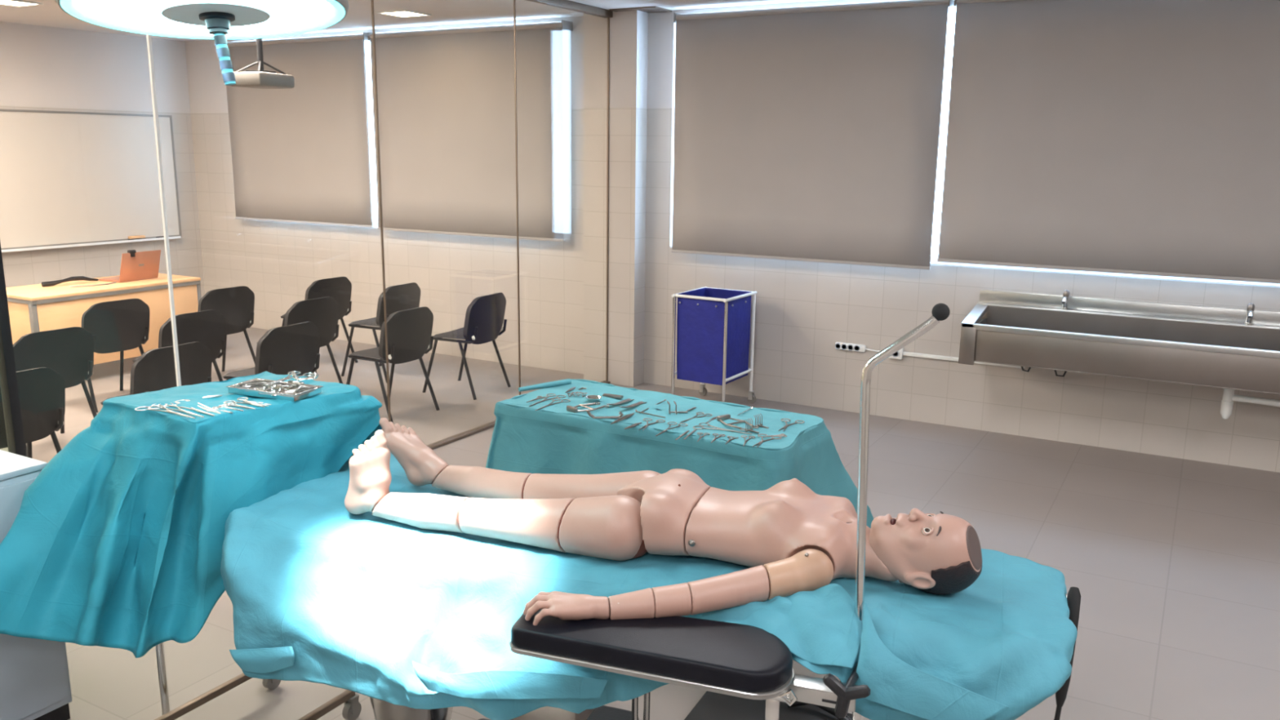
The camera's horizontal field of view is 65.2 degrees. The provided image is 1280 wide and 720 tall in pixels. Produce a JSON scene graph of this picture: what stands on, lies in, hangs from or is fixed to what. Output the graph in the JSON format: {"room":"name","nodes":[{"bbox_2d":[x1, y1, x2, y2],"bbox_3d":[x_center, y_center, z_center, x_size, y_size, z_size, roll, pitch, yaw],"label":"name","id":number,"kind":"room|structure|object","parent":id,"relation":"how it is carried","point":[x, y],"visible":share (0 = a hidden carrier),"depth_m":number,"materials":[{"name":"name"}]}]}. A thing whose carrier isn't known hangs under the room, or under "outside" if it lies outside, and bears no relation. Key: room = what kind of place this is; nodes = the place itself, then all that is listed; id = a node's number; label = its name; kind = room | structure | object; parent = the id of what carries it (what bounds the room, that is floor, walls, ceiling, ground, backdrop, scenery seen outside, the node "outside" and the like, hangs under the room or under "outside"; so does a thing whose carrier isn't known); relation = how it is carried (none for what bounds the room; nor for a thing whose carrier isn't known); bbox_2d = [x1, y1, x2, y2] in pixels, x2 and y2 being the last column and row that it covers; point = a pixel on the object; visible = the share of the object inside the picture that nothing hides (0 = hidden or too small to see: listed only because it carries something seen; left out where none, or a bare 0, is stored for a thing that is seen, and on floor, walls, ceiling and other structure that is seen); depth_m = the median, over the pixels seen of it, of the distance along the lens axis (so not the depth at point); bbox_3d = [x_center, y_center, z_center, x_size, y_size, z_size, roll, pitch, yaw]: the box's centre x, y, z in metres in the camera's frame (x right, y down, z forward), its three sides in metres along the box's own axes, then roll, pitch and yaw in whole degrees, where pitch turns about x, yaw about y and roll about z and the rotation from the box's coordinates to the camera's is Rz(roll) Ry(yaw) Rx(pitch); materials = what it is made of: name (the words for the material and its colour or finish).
{"room":"simulated operating room","nodes":[
{"label":"simulated operating room","id":0,"kind":"room"},
{"bbox_2d":[0,21,204,297],"bbox_3d":[-7.174,-1.039,6.635,0.200,2.930,10.150,7,14,29],"label":"wall","id":1,"kind":"structure","parent":0,"point":[42,68],"depth_m":9.65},
{"bbox_2d":[0,108,182,252],"bbox_3d":[-5.725,-1.575,8.819,0.088,1.250,3.730,7,14,29],"label":"whiteboard","id":2,"kind":"object","parent":1,"relation":"attached to","point":[68,179],"visible":1,"depth_m":9.56,"materials":[{"name":"white paint"}]},
{"bbox_2d":[1,235,181,252],"bbox_3d":[-5.733,-0.970,8.924,0.068,0.022,3.650,7,14,29],"label":"tray","id":3,"kind":"object","parent":2,"relation":"on","point":[120,239],"depth_m":9.53,"materials":[{"name":"white paint"}]},
{"bbox_2d":[128,235,145,239],"bbox_3d":[-5.064,-1.228,10.074,0.050,0.042,0.160,7,14,29],"label":"eraser","id":4,"kind":"object","parent":2,"relation":"on","point":[140,237],"visible":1,"depth_m":10.04,"materials":[{"name":"brown wood"}]},
{"bbox_2d":[0,0,612,456],"bbox_3d":[-1.859,-0.679,5.220,0.070,2.930,6.480,7,14,29],"label":"glass partition","id":5,"kind":"structure","parent":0,"point":[8,380],"depth_m":4.71,"materials":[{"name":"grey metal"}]},
{"bbox_2d":[0,0,826,41],"bbox_3d":[-1.637,-1.847,3.307,12.850,0.150,10.250,7,14,29],"label":"ceiling","id":6,"kind":"structure","parent":0,"point":[358,17],"depth_m":7.85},
{"bbox_2d":[0,0,43,6],"bbox_3d":[-4.735,-2.693,7.538,0.300,0.012,0.300,7,14,29],"label":"recessed light","id":7,"kind":"object","parent":6,"relation":"in","point":[9,2],"visible":1,"depth_m":7.56,"materials":[{"name":"white paint"}]},
{"bbox_2d":[0,0,34,5],"bbox_3d":[-4.735,-2.693,7.538,0.260,0.006,0.260,7,14,29],"label":"diffuser","id":8,"kind":"object","parent":7,"relation":"attached to","point":[9,2],"depth_m":7.54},
{"bbox_2d":[55,0,349,85],"bbox_3d":[-1.182,-1.116,2.394,0.977,0.891,0.642,5,13,21],"label":"lamp","id":9,"kind":"object","parent":6,"relation":"hanging from","point":[219,20],"visible":1,"depth_m":2.40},
{"bbox_2d":[198,11,235,35],"bbox_3d":[-1.011,-0.804,2.395,0.080,0.048,0.080,7,14,29],"label":"socket","id":10,"kind":"object","parent":9,"relation":"attached to","point":[217,23],"depth_m":2.37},
{"bbox_2d":[230,38,294,88],"bbox_3d":[-2.390,-2.052,6.245,0.285,0.679,0.320,5,13,21],"label":"projector","id":11,"kind":"object","parent":6,"relation":"hanging from","point":[260,78],"visible":0.88,"depth_m":6.23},
{"bbox_2d":[376,9,431,17],"bbox_3d":[-1.866,-2.740,7.916,0.300,0.012,0.300,7,14,29],"label":"recessed light","id":12,"kind":"object","parent":6,"relation":"in","point":[399,13],"visible":1,"depth_m":7.89,"materials":[{"name":"white paint"}]},
{"bbox_2d":[383,11,426,17],"bbox_3d":[-1.866,-2.740,7.916,0.260,0.006,0.260,7,14,29],"label":"diffuser","id":13,"kind":"object","parent":12,"relation":"attached to","point":[399,14],"depth_m":7.92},
{"bbox_2d":[608,5,671,13],"bbox_3d":[0.006,-2.649,7.586,0.400,0.010,0.260,7,14,29],"label":"ceiling vent","id":14,"kind":"object","parent":6,"relation":"in","point":[655,9],"visible":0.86,"depth_m":7.54,"materials":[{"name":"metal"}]},
{"bbox_2d":[615,8,666,12],"bbox_3d":[0.005,-2.649,7.583,0.356,0.007,0.204,7,14,29],"label":"grille","id":15,"kind":"object","parent":14,"relation":"attached to","point":[645,10],"depth_m":7.54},
{"bbox_2d":[0,327,1279,719],"bbox_3d":[-1.672,1.142,3.938,12.850,0.100,10.250,7,14,29],"label":"floor","id":16,"kind":"structure","parent":0,"point":[1174,563],"depth_m":5.04,"materials":[{"name":"tile"}]},
{"bbox_2d":[0,367,65,458],"bbox_3d":[-3.296,0.415,5.153,0.524,0.792,0.505,8,14,32],"label":"chair","id":17,"kind":"object","parent":16,"relation":"on","point":[42,390],"visible":0.74,"depth_m":5.08,"materials":[{"name":"plastic"}]},
{"bbox_2d":[0,449,71,719],"bbox_3d":[-2.555,0.790,3.140,1.017,0.900,0.910,7,14,29],"label":"base cabinet","id":18,"kind":"object","parent":16,"relation":"on","point":[35,682],"visible":0.44,"depth_m":3.20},
{"bbox_2d":[13,326,97,457],"bbox_3d":[-3.760,0.173,6.275,0.524,0.792,0.505,8,14,31],"label":"chair","id":19,"kind":"object","parent":16,"relation":"on","point":[68,352],"visible":0.65,"depth_m":6.13,"materials":[{"name":"plastic"}]},
{"bbox_2d":[5,273,201,364],"bbox_3d":[-4.567,-0.278,8.475,0.722,0.740,1.484,7,14,29],"label":"desk","id":20,"kind":"object","parent":16,"relation":"on","point":[36,308],"visible":0.51,"depth_m":8.13,"materials":[{"name":"brown wood"}]},
{"bbox_2d":[41,275,98,286],"bbox_3d":[-4.743,-0.664,8.346,0.045,0.061,0.463,8,14,33],"label":"strap","id":21,"kind":"object","parent":20,"relation":"on","point":[78,277],"visible":1,"depth_m":8.31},
{"bbox_2d":[69,281,116,287],"bbox_3d":[-4.519,-0.624,8.296,0.062,0.010,0.377,10,15,36],"label":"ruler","id":22,"kind":"object","parent":20,"relation":"on","point":[114,282],"visible":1,"depth_m":8.26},
{"bbox_2d":[98,249,160,282],"bbox_3d":[-4.406,-0.820,8.651,0.332,0.251,0.380,6,13,25],"label":"laptop","id":23,"kind":"object","parent":20,"relation":"on","point":[145,264],"visible":1,"depth_m":8.58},
{"bbox_2d":[127,249,136,257],"bbox_3d":[-4.304,-0.903,8.476,0.040,0.058,0.060,7,14,29],"label":"webcam","id":24,"kind":"object","parent":23,"relation":"attached to","point":[131,252],"visible":1,"depth_m":8.46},
{"bbox_2d":[81,297,150,412],"bbox_3d":[-3.975,-0.074,7.436,0.524,0.792,0.505,8,14,32],"label":"chair","id":25,"kind":"object","parent":16,"relation":"on","point":[121,326],"visible":0.76,"depth_m":7.26,"materials":[{"name":"plastic"}]},
{"bbox_2d":[99,342,212,404],"bbox_3d":[-2.829,0.276,5.840,0.524,0.792,0.505,7,14,29],"label":"chair","id":26,"kind":"object","parent":16,"relation":"on","point":[155,369],"visible":0.53,"depth_m":5.62,"materials":[{"name":"plastic"}]},
{"bbox_2d":[132,309,225,381],"bbox_3d":[-3.214,0.034,6.963,0.524,0.792,0.505,7,14,29],"label":"chair","id":27,"kind":"object","parent":16,"relation":"on","point":[207,327],"visible":0.49,"depth_m":6.81,"materials":[{"name":"plastic"}]},
{"bbox_2d":[197,285,255,371],"bbox_3d":[-3.464,-0.217,8.139,0.524,0.792,0.505,8,14,31],"label":"chair","id":28,"kind":"object","parent":16,"relation":"on","point":[235,304],"visible":0.66,"depth_m":8.01,"materials":[{"name":"plastic"}]},
{"bbox_2d":[154,642,361,719],"bbox_3d":[-1.372,0.695,3.182,0.649,1.094,0.915,7,14,29],"label":"stand","id":29,"kind":"object","parent":16,"relation":"on","point":[352,708],"visible":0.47,"depth_m":3.30,"materials":[{"name":"metal"}]},
{"bbox_2d":[0,371,382,657],"bbox_3d":[-1.496,0.474,3.210,0.683,0.720,1.282,10,15,38],"label":"drape","id":30,"kind":"object","parent":29,"relation":"on","point":[117,541],"depth_m":3.02,"materials":[{"name":"fabric"}]},
{"bbox_2d":[134,403,195,418],"bbox_3d":[-1.414,0.156,3.013,0.247,0.008,0.098,8,14,33],"label":"clamp","id":31,"kind":"object","parent":30,"relation":"on","point":[148,409],"visible":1,"depth_m":3.02,"materials":[{"name":"metal"}]},
{"bbox_2d":[148,401,204,417],"bbox_3d":[-1.388,0.153,3.030,0.240,0.008,0.095,9,15,35],"label":"clamp","id":32,"kind":"object","parent":30,"relation":"on","point":[162,407],"visible":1,"depth_m":3.04,"materials":[{"name":"metal"}]},
{"bbox_2d":[157,399,214,416],"bbox_3d":[-1.367,0.148,3.051,0.251,0.008,0.100,10,15,36],"label":"clamp","id":33,"kind":"object","parent":30,"relation":"on","point":[191,408],"visible":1,"depth_m":3.05,"materials":[{"name":"metal"}]},
{"bbox_2d":[185,400,221,413],"bbox_3d":[-1.342,0.144,3.072,0.225,0.008,0.025,11,16,40],"label":"forceps","id":34,"kind":"object","parent":30,"relation":"on","point":[208,407],"visible":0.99,"depth_m":3.05,"materials":[{"name":"metal"}]},
{"bbox_2d":[202,395,222,398],"bbox_3d":[-1.367,0.117,3.200,0.059,0.008,0.013,-6,14,-31],"label":"forceps","id":35,"kind":"object","parent":30,"relation":"on","point":[209,396],"visible":1,"depth_m":3.19,"materials":[{"name":"metal"}]},
{"bbox_2d":[206,407,233,413],"bbox_3d":[-1.266,0.154,3.028,0.093,0.008,0.039,6,13,24],"label":"clamp","id":36,"kind":"object","parent":30,"relation":"on","point":[215,407],"visible":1,"depth_m":3.03,"materials":[{"name":"metal"}]},
{"bbox_2d":[212,404,244,411],"bbox_3d":[-1.253,0.148,3.058,0.112,0.008,0.046,6,13,24],"label":"clamp","id":37,"kind":"object","parent":30,"relation":"on","point":[219,406],"visible":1,"depth_m":3.06,"materials":[{"name":"metal"}]},
{"bbox_2d":[221,402,255,409],"bbox_3d":[-1.231,0.143,3.084,0.125,0.008,0.051,7,13,26],"label":"clamp","id":38,"kind":"object","parent":30,"relation":"on","point":[234,403],"visible":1,"depth_m":3.08,"materials":[{"name":"metal"}]},
{"bbox_2d":[223,397,268,407],"bbox_3d":[-1.220,0.134,3.124,0.157,0.008,0.084,7,14,29],"label":"scissors","id":39,"kind":"object","parent":30,"relation":"on","point":[238,398],"visible":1,"depth_m":3.12,"materials":[{"name":"metal"}]},
{"bbox_2d":[225,377,324,401],"bbox_3d":[-1.191,0.097,3.266,0.281,0.022,0.139,5,13,22],"label":"steel tray","id":40,"kind":"object","parent":30,"relation":"on","point":[244,388],"visible":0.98,"depth_m":3.25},
{"bbox_2d":[264,385,282,392],"bbox_3d":[-1.193,0.098,3.256,0.056,0.018,0.056,7,14,29],"label":"steel bowl","id":41,"kind":"object","parent":40,"relation":"on","point":[275,390],"visible":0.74,"depth_m":3.25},
{"bbox_2d":[257,380,304,395],"bbox_3d":[-1.165,0.093,3.259,0.098,0.022,0.142,6,13,24],"label":"spreader","id":42,"kind":"object","parent":40,"relation":"in","point":[298,384],"visible":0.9,"depth_m":3.28,"materials":[{"name":"metal"}]},
{"bbox_2d":[263,371,315,385],"bbox_3d":[-1.171,0.060,3.320,0.106,0.008,0.199,5,13,19],"label":"scissors","id":43,"kind":"object","parent":40,"relation":"on","point":[288,377],"visible":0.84,"depth_m":3.33,"materials":[{"name":"metal"}]},
{"bbox_2d":[291,370,319,380],"bbox_3d":[-1.107,0.050,3.311,0.089,0.033,0.020,-5,13,-25],"label":"hand retractor","id":44,"kind":"object","parent":40,"relation":"on","point":[293,373],"visible":1,"depth_m":3.31,"materials":[{"name":"metal"}]},
{"bbox_2d":[222,321,319,380],"bbox_3d":[-2.414,0.135,6.527,0.524,0.792,0.505,7,13,27],"label":"chair","id":45,"kind":"object","parent":16,"relation":"on","point":[282,350],"visible":0.8,"depth_m":6.35,"materials":[{"name":"plastic"}]},
{"bbox_2d":[255,296,342,383],"bbox_3d":[-2.615,-0.097,7.617,0.524,0.792,0.505,7,14,29],"label":"chair","id":46,"kind":"object","parent":16,"relation":"on","point":[323,312],"visible":0.6,"depth_m":7.50,"materials":[{"name":"plastic"}]},
{"bbox_2d":[280,276,358,372],"bbox_3d":[-2.853,-0.345,8.778,0.524,0.792,0.505,7,14,29],"label":"chair","id":47,"kind":"object","parent":16,"relation":"on","point":[340,288],"visible":0.52,"depth_m":8.65,"materials":[{"name":"plastic"}]},
{"bbox_2d":[341,282,420,382],"bbox_3d":[-2.168,-0.265,8.435,0.524,0.792,0.505,7,13,26],"label":"chair","id":48,"kind":"object","parent":16,"relation":"on","point":[406,296],"visible":0.53,"depth_m":8.23,"materials":[{"name":"plastic"}]},
{"bbox_2d":[346,306,439,422],"bbox_3d":[-1.807,0.001,7.197,0.524,0.792,0.505,7,14,29],"label":"chair","id":49,"kind":"object","parent":16,"relation":"on","point":[409,331],"visible":0.94,"depth_m":7.02,"materials":[{"name":"plastic"}]},
{"bbox_2d":[369,697,453,719],"bbox_3d":[-0.732,1.094,3.236,0.330,0.306,0.330,7,14,29],"label":"bucket","id":50,"kind":"object","parent":16,"relation":"on","point":[382,709],"visible":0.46,"depth_m":3.11,"materials":[{"name":"metal"}]},
{"bbox_2d":[422,292,511,399],"bbox_3d":[-1.372,-0.146,7.916,0.524,0.792,0.505,6,13,25],"label":"chair","id":51,"kind":"object","parent":16,"relation":"on","point":[485,315],"visible":1,"depth_m":7.74,"materials":[{"name":"plastic"}]},
{"bbox_2d":[478,302,950,719],"bbox_3d":[-0.085,0.557,2.704,2.200,1.590,0.938,5,13,19],"label":"table","id":52,"kind":"object","parent":16,"relation":"on","point":[745,661],"visible":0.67,"depth_m":2.21,"materials":[{"name":"leather"}]},
{"bbox_2d":[220,452,1077,719],"bbox_3d":[-0.116,0.663,2.770,2.411,0.464,0.903,6,13,24],"label":"drape","id":53,"kind":"object","parent":52,"relation":"on","point":[319,591],"visible":0.65,"depth_m":2.61,"materials":[{"name":"fabric"}]},
{"bbox_2d":[344,417,982,625],"bbox_3d":[-0.070,0.417,2.637,1.846,0.272,0.812,5,13,19],"label":"manikin","id":54,"kind":"object","parent":53,"relation":"on","point":[793,538],"visible":1,"depth_m":2.60,"materials":[{"name":"plastic"}]},
{"bbox_2d":[1053,586,1080,719],"bbox_3d":[0.951,0.962,2.624,0.099,0.854,0.329,-11,17,-43],"label":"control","id":55,"kind":"object","parent":52,"relation":"hanging from","point":[1073,596],"visible":0.49,"depth_m":2.46,"materials":[{"name":"plastic"}]},
{"bbox_2d":[671,286,757,403],"bbox_3d":[0.560,-0.076,7.507,0.488,0.860,0.520,8,14,31],"label":"laundry hamper","id":56,"kind":"object","parent":16,"relation":"on","point":[713,324],"visible":0.87,"depth_m":7.34,"materials":[{"name":"fabric"}]},
{"bbox_2d":[684,690,852,719],"bbox_3d":[0.441,1.207,3.299,0.580,0.085,0.430,6,13,25],"label":"table base","id":57,"kind":"object","parent":16,"relation":"on","point":[712,705],"visible":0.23,"depth_m":3.41,"materials":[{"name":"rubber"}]},
{"bbox_2d":[184,0,1279,472],"bbox_3d":[0.750,-1.185,7.757,12.450,2.930,0.260,7,14,29],"label":"wall","id":58,"kind":"structure","parent":0,"point":[802,308],"depth_m":7.70,"materials":[{"name":"paint"}]},
{"bbox_2d":[243,40,377,228],"bbox_3d":[-2.335,-2.109,9.305,3.970,1.771,0.160,7,14,29],"label":"window","id":59,"kind":"structure","parent":58,"relation":"in","point":[375,224],"depth_m":9.73,"materials":[{"name":"white paint"}]},
{"bbox_2d":[226,32,373,227],"bbox_3d":[-3.276,-2.199,9.655,1.915,1.740,0.145,7,14,29],"label":"roller blind","id":60,"kind":"object","parent":59,"relation":"attached to","point":[300,153],"visible":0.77,"depth_m":9.55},
{"bbox_2d":[367,19,573,241],"bbox_3d":[-1.496,-1.962,8.667,2.094,1.755,0.145,7,14,29],"label":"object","id":61,"kind":"object","parent":58,"relation":"attached to","point":[446,97],"visible":0.99,"depth_m":8.58,"materials":[{"name":"fabric"}]},
{"bbox_2d":[583,10,648,386],"bbox_3d":[-0.204,-1.256,8.045,0.480,2.930,0.170,7,14,29],"label":"pillar","id":62,"kind":"structure","parent":58,"relation":"attached to","point":[628,29],"depth_m":7.95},
{"bbox_2d":[835,342,866,352],"bbox_3d":[1.543,-0.095,7.345,0.230,0.055,0.034,7,14,29],"label":"power strip","id":63,"kind":"object","parent":58,"relation":"attached to","point":[838,345],"visible":1,"depth_m":7.33,"materials":[{"name":"white plastic"}]},
{"bbox_2d":[888,347,903,359],"bbox_3d":[1.835,-0.051,7.177,0.100,0.085,0.044,7,14,29],"label":"wall socket","id":64,"kind":"object","parent":58,"relation":"attached to","point":[899,354],"visible":0.66,"depth_m":7.15,"materials":[{"name":"white plastic"}]},
{"bbox_2d":[865,348,879,351],"bbox_3d":[1.731,-0.065,7.246,0.201,0.019,0.018,8,14,31],"label":"power cable","id":65,"kind":"object","parent":64,"relation":"attached to","point":[865,348],"visible":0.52,"depth_m":7.27,"materials":[{"name":"white plastic"}]},
{"bbox_2d":[902,351,1025,368],"bbox_3d":[2.243,-0.001,6.964,0.825,0.025,0.022,7,14,29],"label":"cable conduit","id":66,"kind":"object","parent":58,"relation":"attached to","point":[905,353],"visible":0.67,"depth_m":7.02,"materials":[{"name":"white plastic"}]},
{"bbox_2d":[670,6,1279,288],"bbox_3d":[2.240,-1.519,6.763,4.495,1.771,0.160,7,14,29],"label":"window","id":67,"kind":"structure","parent":58,"relation":"in","point":[934,261],"depth_m":6.46,"materials":[{"name":"white paint"}]},
{"bbox_2d":[671,0,955,270],"bbox_3d":[1.154,-1.610,7.197,2.020,1.782,0.145,7,14,29],"label":"roller blind","id":68,"kind":"object","parent":67,"relation":"attached to","point":[810,134],"visible":0.99,"depth_m":7.10,"materials":[{"name":"fabric"}]},
{"bbox_2d":[937,0,1279,283],"bbox_3d":[3.028,-1.398,6.150,2.243,1.723,0.145,7,14,29],"label":"roller blind","id":69,"kind":"object","parent":67,"relation":"attached to","point":[1142,137],"visible":1,"depth_m":6.15,"materials":[{"name":"fabric"}]},
{"bbox_2d":[958,289,1279,418],"bbox_3d":[3.317,-0.007,6.031,2.600,0.673,0.542,7,14,29],"label":"sink","id":70,"kind":"object","parent":58,"relation":"attached to","point":[1228,349],"visible":1,"depth_m":6.13,"materials":[{"name":"metal"}]},
{"bbox_2d":[1060,289,1070,310],"bbox_3d":[2.751,-0.385,6.479,0.056,0.132,0.144,7,14,29],"label":"faucet","id":71,"kind":"object","parent":70,"relation":"on","point":[1064,299],"depth_m":6.50,"materials":[{"name":"metal"}]},
{"bbox_2d":[1243,302,1254,324],"bbox_3d":[3.646,-0.269,5.982,0.056,0.132,0.144,7,14,29],"label":"faucet","id":72,"kind":"object","parent":70,"relation":"on","point":[1248,313],"depth_m":6.01,"materials":[{"name":"metal"}]},
{"bbox_3d":[0.073,0.627,4.190,1.212,0.844,0.509,7,14,29],"label":"table","id":73,"kind":"object","parent":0,"visible":0},
{"bbox_2d":[485,378,873,528],"bbox_3d":[0.150,0.449,4.161,1.536,0.544,0.796,7,14,29],"label":"drape","id":74,"kind":"object","parent":73,"relation":"on","point":[552,439],"depth_m":3.95,"materials":[{"name":"fabric"}]},
{"bbox_2d":[526,395,546,402],"bbox_3d":[-0.443,0.167,4.229,0.048,0.008,0.117,8,14,31],"label":"clamp","id":75,"kind":"object","parent":74,"relation":"on","point":[538,397],"visible":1,"depth_m":4.25,"materials":[{"name":"metal"}]},
{"bbox_2d":[518,378,571,391],"bbox_3d":[-0.422,0.114,4.460,0.267,0.027,0.029,-9,15,-38],"label":"cloth","id":76,"kind":"object","parent":74,"relation":"on","point":[567,381],"visible":1,"depth_m":4.45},
{"bbox_2d":[528,393,565,406],"bbox_3d":[-0.404,0.170,4.215,0.092,0.008,0.230,7,13,26],"label":"clamp","id":77,"kind":"object","parent":74,"relation":"on","point":[544,400],"visible":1,"depth_m":4.26,"materials":[{"name":"metal"}]},
{"bbox_2d":[534,397,570,410],"bbox_3d":[-0.374,0.185,4.145,0.087,0.008,0.218,7,13,26],"label":"clamp","id":78,"kind":"object","parent":74,"relation":"on","point":[562,401],"visible":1,"depth_m":4.18,"materials":[{"name":"metal"}]},
{"bbox_2d":[564,386,575,392],"bbox_3d":[-0.306,0.131,4.404,0.016,0.008,0.106,5,13,19],"label":"forceps","id":79,"kind":"object","parent":74,"relation":"on","point":[572,388],"visible":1,"depth_m":4.40,"materials":[{"name":"metal"}]},
{"bbox_2d":[566,402,608,413],"bbox_3d":[-0.214,0.190,4.092,0.172,0.022,0.098,-9,15,-39],"label":"spreader","id":80,"kind":"object","parent":74,"relation":"on","point":[569,408],"visible":1,"depth_m":4.06,"materials":[{"name":"metal"}]},
{"bbox_2d":[585,395,601,402],"bbox_3d":[-0.195,0.165,4.214,0.068,0.020,0.068,7,14,29],"label":"steel bowl","id":81,"kind":"object","parent":74,"relation":"on","point":[591,398],"visible":1,"depth_m":4.21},
{"bbox_2d":[586,409,623,418],"bbox_3d":[-0.138,0.214,3.960,0.147,0.034,0.020,-1,12,-6],"label":"hand retractor","id":82,"kind":"object","parent":74,"relation":"on","point":[620,413],"visible":1,"depth_m":3.96,"materials":[{"name":"metal"}]},
{"bbox_2d":[602,393,623,399],"bbox_3d":[-0.116,0.155,4.286,0.090,0.012,0.028,6,13,23],"label":"box","id":83,"kind":"object","parent":74,"relation":"on","point":[612,396],"visible":1,"depth_m":4.27,"materials":[{"name":"metal"}]},
{"bbox_2d":[609,413,634,424],"bbox_3d":[-0.069,0.231,3.945,0.022,0.008,0.188,7,14,28],"label":"forceps","id":84,"kind":"object","parent":74,"relation":"on","point":[626,416],"visible":1,"depth_m":3.95,"materials":[{"name":"metal"}]},
{"bbox_2d":[623,422,641,429],"bbox_3d":[-0.027,0.253,3.842,0.017,0.008,0.111,9,14,34],"label":"forceps","id":85,"kind":"object","parent":74,"relation":"on","point":[636,424],"visible":1,"depth_m":3.84,"materials":[{"name":"metal"}]},
{"bbox_2d":[635,408,665,417],"bbox_3d":[0.041,0.215,4.015,0.153,0.010,0.011,10,15,36],"label":"rod","id":86,"kind":"object","parent":74,"relation":"on","point":[636,411],"visible":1,"depth_m":4.01,"materials":[{"name":"metal"}]},
{"bbox_2d":[638,417,665,431],"bbox_3d":[0.032,0.248,3.863,0.092,0.008,0.172,5,13,20],"label":"scissors","id":87,"kind":"object","parent":74,"relation":"on","point":[647,424],"visible":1,"depth_m":3.89,"materials":[{"name":"metal"}]},
{"bbox_2d":[639,399,666,413],"bbox_3d":[0.055,0.190,4.136,0.012,0.010,0.233,7,13,26],"label":"rod","id":88,"kind":"object","parent":74,"relation":"on","point":[664,399],"visible":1,"depth_m":4.16,"materials":[{"name":"metal"}]},
{"bbox_2d":[655,422,688,436],"bbox_3d":[0.106,0.263,3.800,0.083,0.008,0.208,7,13,27],"label":"holder","id":89,"kind":"object","parent":74,"relation":"on","point":[666,429],"visible":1,"depth_m":3.85,"materials":[{"name":"metal"}]},
{"bbox_2d":[666,400,680,413],"bbox_3d":[0.138,0.191,4.047,0.057,0.046,0.044,0,12,-3],"label":"rake retractor","id":90,"kind":"object","parent":74,"relation":"on","point":[668,403],"visible":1,"depth_m":4.05,"materials":[{"name":"metal"}]},
{"bbox_2d":[673,400,688,413],"bbox_3d":[0.165,0.191,4.048,0.057,0.046,0.044,0,12,-3],"label":"rake retractor","id":91,"kind":"object","parent":74,"relation":"on","point":[675,403],"visible":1,"depth_m":4.05,"materials":[{"name":"metal"}]},
{"bbox_2d":[680,412,712,422],"bbox_3d":[0.212,0.230,3.966,0.073,0.008,0.182,10,15,37],"label":"clamp","id":92,"kind":"object","parent":74,"relation":"on","point":[696,412],"visible":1,"depth_m":3.99,"materials":[{"name":"metal"}]},
{"bbox_2d":[697,432,710,441],"bbox_3d":[0.225,0.285,3.702,0.049,0.008,0.120,4,12,15],"label":"clamp","id":93,"kind":"object","parent":74,"relation":"on","point":[700,433],"visible":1,"depth_m":3.73,"materials":[{"name":"metal"}]},
{"bbox_2d":[705,416,716,423],"bbox_3d":[0.281,0.237,3.936,0.017,0.008,0.114,7,13,26],"label":"forceps","id":94,"kind":"object","parent":74,"relation":"on","point":[713,418],"visible":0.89,"depth_m":3.94,"materials":[{"name":"metal"}]},
{"bbox_2d":[711,433,725,443],"bbox_3d":[0.278,0.289,3.689,0.049,0.008,0.120,5,13,19],"label":"clamp","id":95,"kind":"object","parent":74,"relation":"on","point":[720,435],"visible":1,"depth_m":3.72,"materials":[{"name":"metal"}]},
{"bbox_2d":[693,422,751,434],"bbox_3d":[0.319,0.265,3.805,0.233,0.008,0.093,7,14,29],"label":"clamp","id":96,"kind":"object","parent":74,"relation":"on","point":[717,428],"visible":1,"depth_m":3.81,"materials":[{"name":"metal"}]},
{"bbox_2d":[724,435,737,444],"bbox_3d":[0.329,0.294,3.668,0.043,0.008,0.104,5,13,21],"label":"clamp","id":97,"kind":"object","parent":74,"relation":"on","point":[729,437],"visible":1,"depth_m":3.69,"materials":[{"name":"metal"}]},
{"bbox_2d":[716,413,759,431],"bbox_3d":[0.375,0.242,3.875,0.098,0.022,0.175,-8,14,-34],"label":"spreader","id":98,"kind":"object","parent":74,"relation":"on","point":[720,418],"visible":0.98,"depth_m":3.89,"materials":[{"name":"metal"}]},
{"bbox_2d":[737,406,753,416],"bbox_3d":[0.428,0.208,4.068,0.011,0.010,0.138,7,14,29],"label":"scalpel","id":99,"kind":"object","parent":74,"relation":"on","point":[752,407],"visible":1,"depth_m":4.07,"materials":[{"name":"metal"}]},
{"bbox_2d":[740,435,755,445],"bbox_3d":[0.388,0.296,3.663,0.054,0.008,0.132,3,12,13],"label":"clamp","id":100,"kind":"object","parent":74,"relation":"on","point":[745,440],"visible":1,"depth_m":3.70,"materials":[{"name":"metal"}]},
{"bbox_2d":[744,417,759,433],"bbox_3d":[0.428,0.250,3.785,0.057,0.046,0.044,12,16,42],"label":"rake retractor","id":101,"kind":"object","parent":74,"relation":"on","point":[750,429],"visible":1,"depth_m":3.79,"materials":[{"name":"metal"}]},
{"bbox_2d":[754,413,768,428],"bbox_3d":[0.472,0.236,3.853,0.057,0.046,0.044,12,16,43],"label":"rake retractor","id":102,"kind":"object","parent":74,"relation":"on","point":[758,424],"visible":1,"depth_m":3.86,"materials":[{"name":"metal"}]},
{"bbox_2d":[751,433,782,447],"bbox_3d":[0.450,0.296,3.662,0.092,0.008,0.173,7,13,27],"label":"scissors","id":103,"kind":"object","parent":74,"relation":"on","point":[760,442],"visible":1,"depth_m":3.69,"materials":[{"name":"metal"}]},
{"bbox_2d":[766,433,786,436],"bbox_3d":[0.503,0.283,3.731,0.089,0.008,0.037,-3,12,-16],"label":"clamp","id":104,"kind":"object","parent":74,"relation":"on","point":[780,434],"visible":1,"depth_m":3.73,"materials":[{"name":"metal"}]},
{"bbox_2d":[777,418,804,431],"bbox_3d":[0.572,0.252,3.877,0.095,0.008,0.179,6,13,24],"label":"scissors","id":105,"kind":"object","parent":74,"relation":"on","point":[785,421],"visible":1,"depth_m":3.91,"materials":[{"name":"metal"}]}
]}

